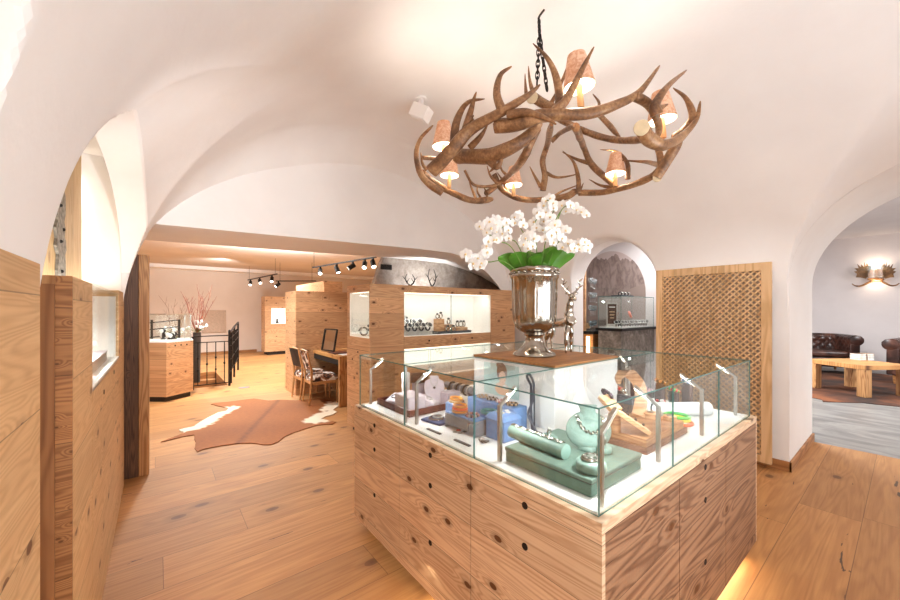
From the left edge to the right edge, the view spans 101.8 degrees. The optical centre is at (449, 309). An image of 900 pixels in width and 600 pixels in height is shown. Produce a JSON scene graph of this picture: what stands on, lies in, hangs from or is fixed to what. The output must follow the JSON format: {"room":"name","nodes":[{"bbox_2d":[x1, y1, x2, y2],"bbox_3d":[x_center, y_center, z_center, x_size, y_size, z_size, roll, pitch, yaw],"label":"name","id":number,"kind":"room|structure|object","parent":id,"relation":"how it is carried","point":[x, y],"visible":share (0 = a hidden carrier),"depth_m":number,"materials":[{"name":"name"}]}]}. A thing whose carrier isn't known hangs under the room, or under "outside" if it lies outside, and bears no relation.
{"room":"shop","nodes":[
{"label":"shop","id":0,"kind":"room"},
{"bbox_2d":[81,136,120,290],"bbox_3d":[-2.222,0.140,2.046,0.398,3.020,3.010,0,0,-39],"label":"wall","id":1,"kind":"structure","parent":0,"point":[101,249],"depth_m":3.25,"materials":[{"name":"white paint"}]},
{"bbox_2d":[194,373,225,388],"bbox_3d":[-5.868,2.465,8.719,0.780,1.570,2.330,0,0,-39],"label":"floor","id":2,"kind":"structure","parent":0,"point":[210,376],"depth_m":9.52,"materials":[{"name":"brown wood"}]},
{"bbox_2d":[138,240,380,276],"bbox_3d":[-4.843,-1.600,10.080,11.200,0.100,10.600,0,0,-39],"label":"ceiling","id":3,"kind":"structure","parent":0,"point":[160,252],"depth_m":11.02,"materials":[{"name":"beige paint"}]},
{"bbox_2d":[248,273,277,285],"bbox_3d":[-6.178,-1.195,11.961,0.137,0.711,2.998,0,0,-43],"label":"track light","id":4,"kind":"object","parent":3,"relation":"hanging from","point":[271,275],"visible":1,"depth_m":11.99,"materials":[{"name":"black metal"}]},
{"bbox_2d":[312,257,376,274],"bbox_3d":[-2.485,-1.194,8.287,2.675,0.712,0.201,0,0,42],"label":"track light","id":5,"kind":"object","parent":3,"relation":"hanging from","point":[352,265],"visible":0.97,"depth_m":7.94,"materials":[{"name":"black metal"}]},
{"bbox_2d":[149,268,370,351],"bbox_3d":[-8.156,0.000,14.153,11.100,3.300,0.100,0,0,-39],"label":"wall","id":6,"kind":"structure","parent":0,"point":[232,292],"depth_m":13.71,"materials":[{"name":"beige paint"}]},
{"bbox_2d":[202,310,225,332],"bbox_3d":[-8.753,0.419,13.586,0.753,0.839,0.038,0,0,-39],"label":"wall panel","id":7,"kind":"object","parent":6,"relation":"attached to","point":[215,319],"visible":0.95,"depth_m":13.58,"materials":[{"name":"paint"}]},
{"bbox_2d":[201,349,256,354],"bbox_3d":[-10.011,1.600,12.590,6.050,0.100,0.030,0,0,-39],"label":"baseboard","id":8,"kind":"structure","parent":6,"relation":"attached to","point":[251,350],"depth_m":13.76,"materials":[{"name":"brown wood"}]},
{"bbox_2d":[149,263,373,279],"bbox_3d":[-7.930,-1.490,13.950,11.000,0.120,0.500,0,0,-39],"label":"trim","id":9,"kind":"structure","parent":6,"relation":"attached to","point":[151,265],"depth_m":13.96,"materials":[{"name":"white paint"}]},
{"bbox_2d":[145,163,509,289],"bbox_3d":[-0.925,-0.450,5.722,7.010,4.200,1.100,0,0,-39],"label":"wall","id":10,"kind":"structure","parent":0,"point":[332,208],"depth_m":4.65,"materials":[{"name":"white paint"}]},
{"bbox_2d":[372,257,499,289],"bbox_3d":[0.126,0.300,7.379,3.800,2.700,0.120,0,0,-39],"label":"stone wall","id":11,"kind":"structure","parent":0,"point":[447,275],"depth_m":6.85,"materials":[{"name":"stone"}]},
{"bbox_2d":[0,0,899,324],"bbox_3d":[1.400,-1.036,2.076,5.302,2.382,7.500,0,0,-39],"label":"ceiling","id":12,"kind":"structure","parent":0,"point":[180,99],"depth_m":2.90,"materials":[{"name":"white paint"}]},
{"bbox_2d":[408,95,433,124],"bbox_3d":[-0.303,-2.084,3.820,0.235,0.266,0.130,0,0,23],"label":"ceiling spotlight","id":13,"kind":"object","parent":12,"relation":"attached to","point":[419,112],"visible":1,"depth_m":3.77,"materials":[{"name":"white paint"}]},
{"bbox_2d":[414,9,700,203],"bbox_3d":[0.701,-1.469,2.677,1.816,1.432,1.802,0,0,12],"label":"antler chandelier","id":14,"kind":"object","parent":12,"relation":"hanging from","point":[450,141],"visible":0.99,"depth_m":2.04,"materials":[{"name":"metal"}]},
{"bbox_2d":[102,351,899,599],"bbox_3d":[1.729,1.665,7.775,18.600,0.030,22.400,0,0,-39],"label":"floor","id":15,"kind":"structure","parent":0,"point":[243,521],"depth_m":2.91,"materials":[{"name":"brown wood"}]},
{"bbox_2d":[0,249,39,599],"bbox_3d":[-0.588,0.764,0.062,0.357,1.772,2.030,0,0,-39],"label":"wood wall panel","id":16,"kind":"object","parent":15,"relation":"on","point":[19,276],"visible":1,"depth_m":0.81,"materials":[{"name":"brown wood"}]},
{"bbox_2d":[40,275,123,599],"bbox_3d":[-2.370,0.744,2.291,0.353,1.812,2.662,0,0,-39],"label":"tall cabinet","id":17,"kind":"object","parent":15,"relation":"on","point":[82,411],"visible":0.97,"depth_m":1.49,"materials":[{"name":"brown wood"}]},
{"bbox_2d":[42,156,81,279],"bbox_3d":[-2.583,-0.733,2.404,0.030,1.135,1.780,0,0,-39],"label":"board","id":18,"kind":"object","parent":17,"relation":"on","point":[73,218],"visible":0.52,"depth_m":2.76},
{"bbox_2d":[53,192,65,275],"bbox_3d":[-2.525,-0.510,2.378,0.027,0.680,0.325,0,0,-39],"label":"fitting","id":19,"kind":"object","parent":18,"relation":"attached to","point":[59,229],"visible":0.87,"depth_m":2.35,"materials":[{"name":"metal"}]},
{"bbox_2d":[92,350,107,373],"bbox_3d":[-2.370,0.340,2.394,0.128,0.075,0.808,0,0,-39],"label":"block","id":20,"kind":"object","parent":17,"relation":"in","point":[98,357],"visible":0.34,"depth_m":2.43,"materials":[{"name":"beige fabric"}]},
{"bbox_2d":[124,254,148,479],"bbox_3d":[-3.300,0.550,3.584,0.550,2.200,0.220,0,0,-39],"label":"timber post","id":21,"kind":"object","parent":15,"relation":"on","point":[136,297],"visible":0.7,"depth_m":3.61,"materials":[{"name":"brown wood"}]},
{"bbox_2d":[149,319,179,338],"bbox_3d":[-6.178,0.925,7.435,1.127,1.450,0.115,0,0,-34],"label":"iron railing","id":22,"kind":"object","parent":15,"relation":"on","point":[151,322],"visible":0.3,"depth_m":7.54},
{"bbox_2d":[149,313,192,401],"bbox_3d":[-5.486,0.859,6.804,1.150,1.582,0.920,0,0,-39],"label":"cabinet","id":23,"kind":"object","parent":15,"relation":"on","point":[170,360],"depth_m":6.64,"materials":[{"name":"brown wood"}]},
{"bbox_2d":[193,332,200,382],"bbox_3d":[-5.772,1.080,8.350,0.164,1.140,0.164,0,0,-39],"label":"planter","id":24,"kind":"object","parent":15,"relation":"on","point":[196,339],"visible":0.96,"depth_m":8.29,"materials":[{"name":"metal"}]},
{"bbox_2d":[181,320,207,332],"bbox_3d":[-5.838,0.380,8.376,0.528,0.326,0.306,0,0,-16],"label":"flowers","id":25,"kind":"object","parent":24,"relation":"in","point":[200,327],"visible":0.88,"depth_m":8.34,"materials":[{"name":"white plant"}]},
{"bbox_2d":[181,287,215,332],"bbox_3d":[-5.747,-0.026,8.351,0.782,1.138,0.373,0,0,0],"label":"branch arrangement","id":26,"kind":"object","parent":25,"relation":"on","point":[201,297],"visible":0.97,"depth_m":8.34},
{"bbox_2d":[191,322,238,389],"bbox_3d":[-5.282,0.984,8.867,0.640,1.332,2.612,0,0,-12],"label":"iron railing","id":27,"kind":"object","parent":15,"relation":"on","point":[233,335],"visible":0.97,"depth_m":7.95,"materials":[{"name":"metal"}]},
{"bbox_2d":[161,398,337,451],"bbox_3d":[-2.807,1.643,5.652,2.161,0.007,2.649,0,0,-17],"label":"cowhide rug","id":28,"kind":"object","parent":15,"relation":"on","point":[255,421],"visible":0.99,"depth_m":5.33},
{"bbox_2d":[289,347,326,399],"bbox_3d":[-2.698,1.160,6.939,0.576,0.960,0.484,0,0,-42],"label":"upholstered chair","id":29,"kind":"object","parent":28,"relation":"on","point":[294,352],"visible":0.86,"depth_m":6.78,"materials":[{"name":"brown wood"}]},
{"bbox_2d":[300,349,337,405],"bbox_3d":[-2.354,1.160,6.556,0.576,0.960,0.484,0,0,-36],"label":"upholstered chair","id":30,"kind":"object","parent":28,"relation":"on","point":[312,378],"visible":0.99,"depth_m":6.42,"materials":[{"name":"brown wood"}]},
{"bbox_2d":[261,296,284,354],"bbox_3d":[-6.420,0.575,13.933,1.260,2.150,0.610,0,0,-39],"label":"tall cabinet","id":31,"kind":"object","parent":15,"relation":"on","point":[272,307],"visible":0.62,"depth_m":13.55,"materials":[{"name":"brown wood"}]},
{"bbox_2d":[285,291,346,394],"bbox_3d":[-2.790,0.640,7.679,1.065,2.020,0.745,0,0,-39],"label":"storage cabinet","id":32,"kind":"object","parent":15,"relation":"on","point":[307,313],"visible":0.68,"depth_m":7.34,"materials":[{"name":"brown wood"}]},
{"bbox_2d":[296,281,341,291],"bbox_3d":[-3.308,0.500,9.130,0.425,2.300,2.120,0,0,-39],"label":"tall cabinet","id":33,"kind":"object","parent":15,"relation":"on","point":[322,286],"visible":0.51,"depth_m":8.39,"materials":[{"name":"brown wood"}]},
{"bbox_2d":[313,348,346,406],"bbox_3d":[-1.957,1.220,6.984,0.850,0.860,1.360,0,0,-39],"label":"desk","id":34,"kind":"object","parent":15,"relation":"on","point":[340,360],"visible":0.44,"depth_m":6.25,"materials":[{"name":"brown wood"}]},
{"bbox_2d":[321,328,337,351],"bbox_3d":[-2.271,0.591,6.929,0.442,0.468,0.181,0,0,34],"label":"mirror","id":35,"kind":"object","parent":34,"relation":"on","point":[329,340],"visible":0.94,"depth_m":6.91,"materials":[{"name":"black metal"}]},
{"bbox_2d":[323,330,335,349],"bbox_3d":[-2.274,0.566,6.924,0.403,0.373,0.129,0,0,34],"label":"mirror glass","id":36,"kind":"object","parent":35,"relation":"attached to","point":[329,336],"depth_m":6.92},
{"bbox_2d":[347,284,514,428],"bbox_3d":[-0.164,0.661,5.631,2.674,1.978,0.712,0,0,-39],"label":"tall cabinet","id":37,"kind":"object","parent":15,"relation":"on","point":[487,313],"visible":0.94,"depth_m":5.13,"materials":[{"name":"brown wood"}]},
{"bbox_2d":[404,327,431,335],"bbox_3d":[-0.483,0.300,5.192,0.440,0.100,0.200,0,0,-39],"label":"tray","id":38,"kind":"object","parent":37,"relation":"in","point":[411,332],"visible":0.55,"depth_m":5.12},
{"bbox_2d":[432,330,470,333],"bbox_3d":[0.016,0.333,5.641,0.660,0.035,0.200,0,0,-39],"label":"tray","id":39,"kind":"object","parent":37,"relation":"in","point":[460,331],"visible":0.73,"depth_m":5.52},
{"bbox_2d":[434,319,443,330],"bbox_3d":[-0.167,0.232,5.508,0.130,0.200,0.100,0,0,-39],"label":"wooden block","id":40,"kind":"object","parent":39,"relation":"on","point":[438,323],"visible":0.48,"depth_m":5.46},
{"bbox_2d":[354,341,756,599],"bbox_3d":[0.677,0.995,2.638,2.012,1.310,1.994,0,0,-39],"label":"display counter","id":41,"kind":"object","parent":15,"relation":"on","point":[467,523],"depth_m":1.82,"materials":[{"name":"brown wood"}]},
{"bbox_2d":[377,396,463,417],"bbox_3d":[-0.224,0.691,2.751,0.480,0.045,0.460,0,0,-39],"label":"tray","id":42,"kind":"object","parent":41,"relation":"on","point":[381,401],"visible":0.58,"depth_m":2.56,"materials":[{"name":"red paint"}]},
{"bbox_2d":[401,372,409,391],"bbox_3d":[-0.343,0.593,2.835,0.090,0.215,0.090,0,0,-39],"label":"bust","id":43,"kind":"object","parent":42,"relation":"on","point":[408,373],"visible":0.32,"depth_m":2.81,"materials":[{"name":"white paint"}]},
{"bbox_2d":[395,390,424,409],"bbox_3d":[-0.284,0.646,2.601,0.150,0.110,0.170,0,0,-41],"label":"cushion","id":44,"kind":"object","parent":42,"relation":"on","point":[399,397],"visible":0.58,"depth_m":2.56,"materials":[{"name":"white fabric"}]},
{"bbox_2d":[411,372,427,394],"bbox_3d":[-0.243,0.596,2.874,0.130,0.210,0.106,0,0,-6],"label":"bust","id":45,"kind":"object","parent":42,"relation":"on","point":[414,376],"visible":0.39,"depth_m":2.84,"materials":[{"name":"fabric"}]},
{"bbox_2d":[424,394,438,406],"bbox_3d":[-0.148,0.660,2.639,0.120,0.083,0.090,0,0,23],"label":"cushion","id":46,"kind":"object","parent":42,"relation":"on","point":[429,401],"visible":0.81,"depth_m":2.60,"materials":[{"name":"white fabric"}]},
{"bbox_2d":[424,376,443,402],"bbox_3d":[-0.116,0.590,2.718,0.150,0.201,0.062,0,0,0],"label":"bust","id":47,"kind":"object","parent":42,"relation":"on","point":[433,386],"visible":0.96,"depth_m":2.71,"materials":[{"name":"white fabric"}]},
{"bbox_2d":[440,389,459,403],"bbox_3d":[0.003,0.651,2.711,0.125,0.100,0.085,0,0,-39],"label":"display box","id":48,"kind":"object","parent":42,"relation":"on","point":[444,395],"visible":0.48,"depth_m":2.68,"materials":[{"name":"grey fabric"}]},
{"bbox_2d":[421,416,444,425],"bbox_3d":[-0.087,0.705,2.342,0.170,0.016,0.115,0,0,43],"label":"pad","id":49,"kind":"object","parent":41,"relation":"on","point":[425,419],"visible":0.59,"depth_m":2.30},
{"bbox_2d":[445,401,465,412],"bbox_3d":[0.038,0.663,2.438,0.100,0.100,0.105,0,0,-39],"label":"cube","id":50,"kind":"object","parent":41,"relation":"on","point":[448,406],"visible":0.27,"depth_m":2.42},
{"bbox_2d":[444,381,472,395],"bbox_3d":[0.076,0.644,2.888,0.088,0.139,0.340,0,0,-39],"label":"bar","id":51,"kind":"object","parent":41,"relation":"on","point":[462,388],"visible":0.77,"depth_m":2.84,"materials":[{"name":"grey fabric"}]},
{"bbox_2d":[445,410,485,437],"bbox_3d":[0.091,0.666,2.171,0.100,0.094,0.270,0,0,-39],"label":"stand","id":52,"kind":"object","parent":41,"relation":"on","point":[460,421],"visible":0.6,"depth_m":2.11,"materials":[{"name":"grey fabric"}]},
{"bbox_2d":[452,408,467,413],"bbox_3d":[0.060,0.609,2.210,0.099,0.018,0.099,0,0,-39],"label":"bangle","id":53,"kind":"object","parent":52,"relation":"on","point":[453,411],"visible":0.66,"depth_m":2.17,"materials":[{"name":"orange plastic"}]},
{"bbox_2d":[452,405,467,410],"bbox_3d":[0.060,0.592,2.210,0.095,0.019,0.095,0,0,-39],"label":"bangle","id":54,"kind":"object","parent":53,"relation":"on","point":[453,408],"visible":0.66,"depth_m":2.17,"materials":[{"name":"orange plastic"}]},
{"bbox_2d":[453,402,466,408],"bbox_3d":[0.060,0.575,2.210,0.091,0.021,0.091,0,0,-39],"label":"bangle","id":55,"kind":"object","parent":54,"relation":"on","point":[455,404],"visible":1,"depth_m":2.19,"materials":[{"name":"orange plastic"}]},
{"bbox_2d":[468,395,526,428],"bbox_3d":[0.284,0.638,2.273,0.120,0.150,0.400,0,0,-39],"label":"block","id":56,"kind":"object","parent":41,"relation":"on","point":[480,403],"visible":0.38,"depth_m":2.22,"materials":[{"name":"fabric"}]},
{"bbox_2d":[484,362,518,399],"bbox_3d":[0.340,0.466,2.462,0.010,0.225,0.312,0,0,-39],"label":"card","id":57,"kind":"object","parent":41,"relation":"attached to","point":[491,370],"visible":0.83,"depth_m":2.46,"materials":[{"name":"paper"}]},
{"bbox_2d":[484,409,521,442],"bbox_3d":[0.298,0.639,2.048,0.150,0.149,0.150,0,0,-39],"label":"box","id":58,"kind":"object","parent":41,"relation":"on","point":[508,417],"visible":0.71,"depth_m":2.01,"materials":[{"name":"blue fabric"}]},
{"bbox_2d":[484,409,521,422],"bbox_3d":[0.298,0.584,2.048,0.150,0.030,0.150,0,0,-39],"label":"cushion","id":59,"kind":"object","parent":58,"relation":"on","point":[508,416],"depth_m":2.01,"materials":[{"name":"blue fabric"}]},
{"bbox_2d":[526,374,541,433],"bbox_3d":[0.479,0.539,2.103,0.088,0.348,0.107,0,0,-39],"label":"lamp","id":60,"kind":"object","parent":41,"relation":"on","point":[531,415],"visible":0.84,"depth_m":2.10,"materials":[{"name":"grey metal"}]},
{"bbox_2d":[473,349,617,367],"bbox_3d":[0.683,0.332,2.640,0.750,0.014,0.705,0,0,-39],"label":"wooden board","id":61,"kind":"object","parent":41,"relation":"on","point":[562,359],"visible":0.78,"depth_m":2.46,"materials":[{"name":"wood"}]},
{"bbox_2d":[509,266,559,357],"bbox_3d":[0.606,0.013,2.632,0.358,0.625,0.361,0,0,-14],"label":"vase","id":62,"kind":"object","parent":61,"relation":"on","point":[534,288],"visible":0.99,"depth_m":2.51,"materials":[{"name":"metal"}]},
{"bbox_2d":[460,193,592,270],"bbox_3d":[0.532,-0.496,2.425,0.868,0.640,0.503,0,0,-39],"label":"orchid","id":63,"kind":"object","parent":62,"relation":"in","point":[559,254],"visible":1,"depth_m":2.45,"materials":[{"name":"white plant"}]},
{"bbox_2d":[544,278,583,352],"bbox_3d":[0.838,0.043,2.813,0.161,0.551,0.394,0,0,-21],"label":"figurine","id":64,"kind":"object","parent":61,"relation":"on","point":[569,320],"visible":0.84,"depth_m":2.69,"materials":[{"name":"silver metal"}]},
{"bbox_2d":[505,429,641,496],"bbox_3d":[0.560,0.677,1.685,0.423,0.072,0.445,0,0,-39],"label":"display platform","id":65,"kind":"object","parent":41,"relation":"on","point":[622,462],"visible":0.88,"depth_m":1.57,"materials":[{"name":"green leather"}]},
{"bbox_2d":[507,423,570,459],"bbox_3d":[0.406,0.605,1.711,0.065,0.077,0.337,0,0,-34],"label":"roll","id":66,"kind":"object","parent":65,"relation":"on","point":[553,446],"visible":1,"depth_m":1.66,"materials":[{"name":"green fabric"}]},
{"bbox_2d":[542,427,557,438],"bbox_3d":[0.480,0.604,1.773,0.086,0.074,0.086,0,0,-39],"label":"ring","id":67,"kind":"object","parent":66,"relation":"on","point":[550,435],"visible":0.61,"depth_m":1.77,"materials":[{"name":"silver metal"}]},
{"bbox_2d":[566,404,610,452],"bbox_3d":[0.648,0.540,1.706,0.182,0.202,0.154,0,0,-39],"label":"bust","id":68,"kind":"object","parent":65,"relation":"on","point":[582,427],"visible":0.82,"depth_m":1.68,"materials":[{"name":"green fabric"}]},
{"bbox_2d":[575,452,606,475],"bbox_3d":[0.562,0.610,1.460,0.120,0.063,0.120,0,0,-39],"label":"display stand","id":69,"kind":"object","parent":65,"relation":"on","point":[586,463],"visible":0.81,"depth_m":1.43,"materials":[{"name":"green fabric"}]},
{"bbox_2d":[596,436,611,454],"bbox_3d":[0.692,0.604,1.645,0.068,0.074,0.068,0,0,-39],"label":"pouf","id":70,"kind":"object","parent":65,"relation":"on","point":[607,448],"visible":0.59,"depth_m":1.62,"materials":[{"name":"green"}]},
{"bbox_2d":[597,394,651,435],"bbox_3d":[0.902,0.545,1.902,0.253,0.180,0.124,0,0,28],"label":"wooden ramp","id":71,"kind":"object","parent":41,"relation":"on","point":[615,425],"visible":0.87,"depth_m":1.89,"materials":[{"name":"brown wood"}]},
{"bbox_2d":[601,388,613,398],"bbox_3d":[0.846,0.451,1.969,0.059,0.061,0.072,0,0,-39],"label":"bracelet","id":72,"kind":"object","parent":71,"relation":"on","point":[604,391],"visible":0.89,"depth_m":1.95,"materials":[{"name":"silver metal"}]},
{"bbox_2d":[617,394,633,413],"bbox_3d":[1.137,0.633,2.378,0.025,0.160,0.100,0,0,-39],"label":"pad","id":73,"kind":"object","parent":41,"relation":"on","point":[627,406],"visible":0.4,"depth_m":2.36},
{"bbox_2d":[615,370,647,418],"bbox_3d":[1.095,0.502,2.197,0.220,0.283,0.140,0,0,3],"label":"arch","id":74,"kind":"object","parent":41,"relation":"on","point":[640,403],"visible":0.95,"depth_m":2.21,"materials":[{"name":"wood"}]},
{"bbox_2d":[607,413,686,454],"bbox_3d":[1.083,0.674,2.066,0.530,0.078,0.280,0,0,-39],"label":"plinth","id":75,"kind":"object","parent":41,"relation":"on","point":[630,437],"visible":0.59,"depth_m":1.92,"materials":[{"name":"brown wood"}]},
{"bbox_2d":[643,410,655,419],"bbox_3d":[1.182,0.615,2.158,0.090,0.039,0.089,0,0,-39],"label":"wooden disc","id":76,"kind":"object","parent":41,"relation":"on","point":[651,415],"visible":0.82,"depth_m":2.13,"materials":[{"name":"wood"}]},
{"bbox_2d":[646,400,656,410],"bbox_3d":[1.300,0.645,2.379,0.135,0.135,0.103,0,0,-39],"label":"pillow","id":77,"kind":"object","parent":41,"relation":"on","point":[650,406],"visible":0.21,"depth_m":2.34,"materials":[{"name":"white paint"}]},
{"bbox_2d":[655,382,664,400],"bbox_3d":[1.565,0.628,2.727,0.060,0.170,0.060,0,0,-39],"label":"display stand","id":78,"kind":"object","parent":41,"relation":"on","point":[660,394],"visible":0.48,"depth_m":2.71,"materials":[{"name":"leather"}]},
{"bbox_2d":[663,414,676,421],"bbox_3d":[1.270,0.619,2.113,0.072,0.031,0.071,0,0,-39],"label":"wooden disc","id":79,"kind":"object","parent":41,"relation":"on","point":[667,417],"visible":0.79,"depth_m":2.09,"materials":[{"name":"wood"}]},
{"bbox_2d":[668,391,678,401],"bbox_3d":[1.661,0.658,2.716,0.060,0.110,0.060,0,0,-39],"label":"cushion","id":80,"kind":"object","parent":41,"relation":"on","point":[676,395],"visible":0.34,"depth_m":2.70,"materials":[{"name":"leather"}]},
{"bbox_2d":[657,402,713,415],"bbox_3d":[1.575,0.668,2.475,0.377,0.090,0.089,0,0,-4],"label":"roll","id":81,"kind":"object","parent":41,"relation":"on","point":[690,408],"visible":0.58,"depth_m":2.44,"materials":[{"name":"fabric"}]},
{"bbox_2d":[682,383,692,401],"bbox_3d":[1.756,0.628,2.706,0.060,0.170,0.060,0,0,-39],"label":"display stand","id":82,"kind":"object","parent":41,"relation":"on","point":[687,389],"visible":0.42,"depth_m":2.69,"materials":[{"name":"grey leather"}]},
{"bbox_2d":[684,421,693,426],"bbox_3d":[1.440,0.703,2.300,0.159,0.019,0.159,0,0,-39],"label":"bangle","id":83,"kind":"object","parent":41,"relation":"on","point":[691,424],"visible":0.27,"depth_m":2.23,"materials":[{"name":"orange plastic"}]},
{"bbox_2d":[675,415,690,422],"bbox_3d":[1.436,0.684,2.305,0.141,0.021,0.141,0,0,-39],"label":"bangle","id":84,"kind":"object","parent":83,"relation":"on","point":[685,421],"visible":0.29,"depth_m":2.24,"materials":[{"name":"yellow plastic"}]},
{"bbox_2d":[663,411,690,419],"bbox_3d":[1.433,0.666,2.309,0.151,0.024,0.151,0,0,-39],"label":"bangle","id":85,"kind":"object","parent":84,"relation":"on","point":[687,417],"visible":0.66,"depth_m":2.32,"materials":[{"name":"green plastic"}]},
{"bbox_3d":[0.229,0.703,2.159,0.103,0.019,0.103,0,0,-39],"label":"bangle","id":86,"kind":"object","parent":41,"relation":"on","visible":0},
{"bbox_3d":[0.229,0.682,2.159,0.103,0.019,0.103,0,0,-39],"label":"bangle","id":87,"kind":"object","parent":86,"relation":"on","visible":0},
{"bbox_3d":[0.229,0.661,2.159,0.103,0.019,0.103,0,0,-39],"label":"bangle","id":88,"kind":"object","parent":87,"relation":"on","visible":0},
{"bbox_3d":[0.229,0.640,2.159,0.103,0.019,0.103,0,0,-39],"label":"bangle","id":89,"kind":"object","parent":88,"relation":"on","visible":0},
{"bbox_3d":[0.229,0.619,2.159,0.103,0.019,0.103,0,0,-39],"label":"bangle","id":90,"kind":"object","parent":89,"relation":"on","visible":0},
{"bbox_2d":[480,408,495,414],"bbox_3d":[0.229,0.598,2.159,0.103,0.019,0.103,0,0,-39],"label":"bangle","id":91,"kind":"object","parent":90,"relation":"on","point":[482,411],"visible":0.68,"depth_m":2.17,"materials":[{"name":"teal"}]},
{"bbox_2d":[583,273,597,353],"bbox_3d":[2.571,0.350,6.656,0.880,2.600,0.600,0,0,-39],"label":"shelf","id":92,"kind":"object","parent":15,"relation":"on","point":[590,338],"visible":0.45,"depth_m":6.28,"materials":[{"name":"brown wood"}]},
{"bbox_2d":[595,326,655,397],"bbox_3d":[3.065,0.973,6.340,1.260,1.355,0.450,0,0,-39],"label":"counter","id":93,"kind":"object","parent":15,"relation":"on","point":[640,339],"depth_m":6.10,"materials":[{"name":"stone"}]},
{"bbox_2d":[595,326,655,331],"bbox_3d":[3.065,0.318,6.340,1.260,0.045,0.450,0,0,-39],"label":"countertop","id":94,"kind":"structure","parent":93,"relation":"on","point":[652,327],"depth_m":6.00,"materials":[{"name":"stone"}]},
{"bbox_2d":[598,296,653,327],"bbox_3d":[3.065,0.034,6.340,1.200,0.521,0.390,0,0,-39],"label":"glass case","id":95,"kind":"object","parent":93,"relation":"on","point":[628,326],"visible":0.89,"depth_m":6.12,"materials":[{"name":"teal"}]},
{"bbox_2d":[606,303,616,326],"bbox_3d":[2.700,0.076,6.100,0.180,0.400,0.012,0,0,0],"label":"sign card","id":96,"kind":"object","parent":95,"relation":"in","point":[611,308],"visible":1,"depth_m":6.10,"materials":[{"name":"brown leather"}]},
{"bbox_2d":[611,292,633,296],"bbox_3d":[2.945,-0.268,6.251,0.400,0.080,0.200,0,0,-39],"label":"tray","id":97,"kind":"object","parent":95,"relation":"on","point":[624,294],"visible":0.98,"depth_m":6.17,"materials":[{"name":"metal"}]},
{"bbox_2d":[656,262,771,464],"bbox_3d":[2.954,0.545,4.186,0.040,2.080,1.110,0,0,-39],"label":"lattice screen","id":98,"kind":"object","parent":15,"relation":"on","point":[724,311],"visible":0.71,"depth_m":4.08,"materials":[{"name":"brown wood"}]},
{"bbox_2d":[812,371,899,406],"bbox_3d":[8.874,1.645,8.018,5.228,0.010,1.925,0,0,-39],"label":"cowhide rug","id":99,"kind":"object","parent":15,"relation":"on","point":[833,389],"visible":0.56,"depth_m":7.37,"materials":[{"name":"fur"}]},
{"bbox_2d":[812,333,863,369],"bbox_3d":[9.529,1.139,10.153,2.379,1.000,1.116,0,0,26],"label":"sofa","id":100,"kind":"object","parent":99,"relation":"on","point":[824,345],"visible":0.32,"depth_m":9.54,"materials":[{"name":"brown leather"}]},
{"bbox_2d":[812,348,847,357],"bbox_3d":[9.887,1.136,9.842,0.900,0.165,0.866,0,0,26],"label":"seat cushion","id":101,"kind":"object","parent":100,"relation":"on","point":[816,352],"depth_m":9.48,"materials":[{"name":"brown leather"}]},
{"bbox_2d":[812,358,899,397],"bbox_3d":[8.194,1.339,7.368,1.000,0.600,1.000,0,0,-6],"label":"coffee table","id":102,"kind":"object","parent":99,"relation":"on","point":[857,373],"visible":0.91,"depth_m":7.11,"materials":[{"name":"brown wood"}]},
{"bbox_2d":[881,338,899,383],"bbox_3d":[10.571,1.139,7.888,1.116,1.000,1.464,0,0,-28],"label":"armchair","id":103,"kind":"object","parent":99,"relation":"on","point":[892,346],"visible":0.93,"depth_m":8.14,"materials":[{"name":"brown leather"}]},
{"bbox_2d":[591,240,655,397],"bbox_3d":[3.216,0.050,7.234,0.050,3.200,3.500,0,0,-39],"label":"wall","id":104,"kind":"structure","parent":0,"point":[638,256],"depth_m":6.70,"materials":[{"name":"paint"}]},
{"bbox_2d":[586,251,645,328],"bbox_3d":[3.158,0.095,7.252,0.013,2.510,1.380,0,0,-39],"label":"mural","id":105,"kind":"object","parent":104,"relation":"attached to","point":[613,272],"visible":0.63,"depth_m":7.17},
{"bbox_2d":[515,164,899,461],"bbox_3d":[4.023,0.125,4.169,1.410,3.050,7.500,0,0,-39],"label":"wall","id":106,"kind":"structure","parent":0,"point":[884,187],"depth_m":3.94,"materials":[{"name":"white paint"}]},
{"bbox_2d":[757,433,814,472],"bbox_3d":[3.630,1.600,4.647,1.430,0.100,1.262,0,0,-39],"label":"baseboard","id":107,"kind":"structure","parent":106,"relation":"attached to","point":[779,464],"depth_m":3.85,"materials":[{"name":"brown wood"}]},
{"bbox_2d":[812,233,899,370],"bbox_3d":[12.296,-0.250,9.361,0.100,3.800,11.700,0,0,-39],"label":"wall","id":108,"kind":"structure","parent":0,"point":[871,311],"depth_m":10.29,"materials":[{"name":"paint"}]},
{"bbox_2d":[852,262,899,286],"bbox_3d":[11.543,-0.974,9.944,0.400,0.699,0.859,0,0,-39],"label":"sconce","id":109,"kind":"object","parent":108,"relation":"attached to","point":[887,271],"visible":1,"depth_m":9.91,"materials":[{"name":"brown glass"}]},
{"bbox_2d":[834,196,899,239],"bbox_3d":[8.778,-2.100,6.555,9.100,0.100,11.700,0,0,-39],"label":"ceiling","id":110,"kind":"structure","parent":0,"point":[885,218],"depth_m":8.67,"materials":[{"name":"paint"}]},
{"bbox_3d":[-6.438,1.170,8.600,0.164,0.960,0.164,0,0,-39],"label":"planter","id":111,"kind":"object","parent":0,"visible":0},
{"bbox_2d":[163,326,186,337],"bbox_3d":[-6.507,0.546,8.624,0.494,0.351,0.483,0,0,-39],"label":"flowers","id":112,"kind":"object","parent":111,"relation":"in","point":[166,329],"visible":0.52,"depth_m":8.56,"materials":[{"name":"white plant"}]},
{"bbox_2d":[159,296,187,336],"bbox_3d":[-6.427,0.192,8.587,0.649,1.063,0.168,0,0,-9],"label":"branch arrangement","id":113,"kind":"object","parent":112,"relation":"on","point":[159,296],"visible":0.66,"depth_m":8.58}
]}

